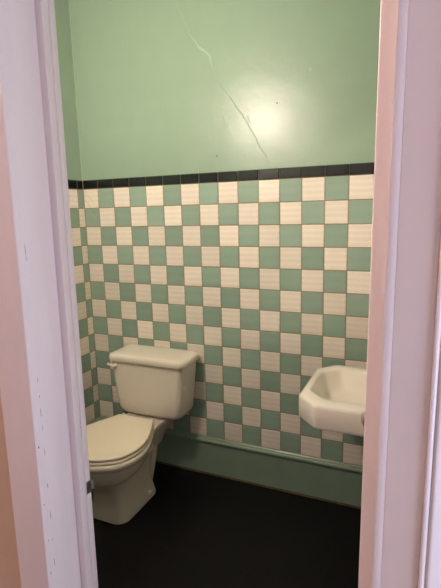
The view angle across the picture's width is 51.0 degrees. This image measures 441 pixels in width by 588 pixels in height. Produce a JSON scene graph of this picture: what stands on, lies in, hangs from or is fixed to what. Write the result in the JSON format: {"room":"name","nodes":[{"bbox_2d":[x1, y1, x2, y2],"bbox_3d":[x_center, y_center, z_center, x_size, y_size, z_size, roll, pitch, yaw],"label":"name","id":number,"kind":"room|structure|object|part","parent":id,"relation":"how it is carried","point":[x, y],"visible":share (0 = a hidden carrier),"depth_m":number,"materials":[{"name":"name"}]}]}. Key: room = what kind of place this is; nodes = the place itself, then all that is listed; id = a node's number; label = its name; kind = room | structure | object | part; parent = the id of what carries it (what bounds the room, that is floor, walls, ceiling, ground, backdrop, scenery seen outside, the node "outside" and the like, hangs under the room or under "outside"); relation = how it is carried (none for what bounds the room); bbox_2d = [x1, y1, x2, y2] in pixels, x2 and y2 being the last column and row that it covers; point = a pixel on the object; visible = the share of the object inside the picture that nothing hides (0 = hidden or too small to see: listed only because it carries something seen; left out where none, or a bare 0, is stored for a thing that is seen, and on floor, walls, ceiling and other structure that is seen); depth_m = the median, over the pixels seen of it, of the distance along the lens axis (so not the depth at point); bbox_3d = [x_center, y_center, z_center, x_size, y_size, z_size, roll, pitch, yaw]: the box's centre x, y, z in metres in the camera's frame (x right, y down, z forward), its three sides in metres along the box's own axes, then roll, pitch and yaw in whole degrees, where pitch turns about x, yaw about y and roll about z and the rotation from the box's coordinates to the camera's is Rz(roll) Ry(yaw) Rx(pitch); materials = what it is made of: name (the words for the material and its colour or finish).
{"room":"bathroom doorway","nodes":[
{"label":"bathroom doorway","id":0,"kind":"room"},
{"bbox_2d":[0,392,20,587],"bbox_3d":[-0.194,-0.034,0.919,4.000,2.735,0.003,3,11,24],"label":"wall","id":1,"kind":"structure","parent":0,"point":[9,562],"depth_m":1.20,"materials":[{"name":"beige paint"}]},
{"bbox_2d":[54,0,99,424],"bbox_3d":[-1.110,-0.236,2.179,0.128,2.735,1.303,3,11,24],"label":"wall","id":2,"kind":"structure","parent":0,"point":[74,175],"depth_m":2.65,"materials":[{"name":"green paint"}]},
{"bbox_2d":[86,417,100,425],"bbox_3d":[-1.021,1.001,2.362,0.024,0.231,1.279,3,11,24],"label":"baseboard","id":3,"kind":"structure","parent":2,"relation":"attached to","point":[97,419],"depth_m":2.88,"materials":[{"name":"green paint"}]},
{"bbox_2d":[68,0,380,465],"bbox_3d":[0.119,-0.307,2.397,2.190,2.735,0.128,3,11,24],"label":"wall","id":4,"kind":"structure","parent":0,"point":[227,147],"depth_m":2.34,"materials":[{"name":"green paint"}]},
{"bbox_2d":[99,416,362,508],"bbox_3d":[0.123,0.936,2.557,1.950,0.231,0.024,3,11,24],"label":"baseboard","id":5,"kind":"structure","parent":4,"relation":"attached to","point":[322,479],"depth_m":2.50,"materials":[{"name":"green paint"}]},
{"bbox_3d":[0.121,0.839,2.539,1.950,0.032,0.024,3,11,24],"label":"cap molding","id":6,"kind":"part","parent":5,"relation":"part of","materials":[{"name":"green tile"}]},
{"bbox_2d":[91,462,360,587],"bbox_3d":[-0.137,1.201,2.002,2.190,0.080,1.563,3,11,24],"label":"floor","id":7,"kind":"structure","parent":0,"point":[197,529],"depth_m":2.13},
{"bbox_2d":[86,344,198,524],"bbox_3d":[-0.458,0.732,2.376,0.478,0.755,0.715,3,11,24],"label":"toilet","id":8,"kind":"object","parent":7,"relation":"on","point":[155,385],"visible":0.85,"depth_m":2.40,"materials":[{"name":"beige ceramic"}]},
{"bbox_3d":[-0.540,0.700,2.266,0.397,0.018,0.450,3,11,24],"label":"seat lid","id":9,"kind":"part","parent":8,"relation":"part of","materials":[{"name":"white plastic"}]},
{"bbox_3d":[-0.537,0.811,2.286,0.410,0.168,0.462,3,11,24],"label":"bowl","id":10,"kind":"part","parent":8,"relation":"part of","materials":[{"name":"white ceramic"}]},
{"bbox_3d":[-0.363,0.504,2.571,0.448,0.308,0.193,3,11,24],"label":"tank","id":11,"kind":"part","parent":8,"relation":"part of","materials":[{"name":"white ceramic"}]},
{"bbox_3d":[-0.365,0.338,2.538,0.478,0.042,0.215,3,11,24],"label":"tank lid","id":12,"kind":"part","parent":8,"relation":"part of","materials":[{"name":"white ceramic"}]},
{"bbox_3d":[-0.462,-0.062,1.114,2.190,2.735,0.140,3,11,24],"label":"wall","id":13,"kind":"structure","parent":0,"visible":0},
{"bbox_2d":[0,0,440,587],"bbox_3d":[-0.051,0.234,0.975,0.990,2.181,0.171,3,11,24],"label":"door frame","id":14,"kind":"structure","parent":13,"relation":"in","point":[42,392],"depth_m":0.93,"materials":[{"name":"pink paint"}]},
{"bbox_3d":[-0.474,0.272,1.095,0.123,2.085,0.020,3,11,24],"label":"casing","id":15,"kind":"part","parent":14,"relation":"part of","materials":[{"name":"pink paint"}]},
{"bbox_3d":[-0.354,0.520,1.245,0.002,0.035,0.018,3,11,24],"label":"strike plate","id":16,"kind":"part","parent":14,"relation":"part of","materials":[{"name":"metal"}]},
{"bbox_3d":[0.300,0.314,0.752,0.070,2.085,0.020,3,11,24],"label":"casing","id":17,"kind":"part","parent":14,"relation":"part of","materials":[{"name":"pink paint"}]},
{"bbox_3d":[0.773,-0.135,1.345,0.127,2.735,1.303,3,11,24],"label":"wall","id":18,"kind":"structure","parent":0,"visible":0},
{"bbox_2d":[299,365,366,436],"bbox_3d":[0.621,0.527,1.887,0.532,0.442,0.502,3,11,24],"label":"sink","id":19,"kind":"object","parent":18,"relation":"attached to","point":[333,399],"visible":0.37,"depth_m":1.81,"materials":[{"name":"beige ceramic"}]}
]}

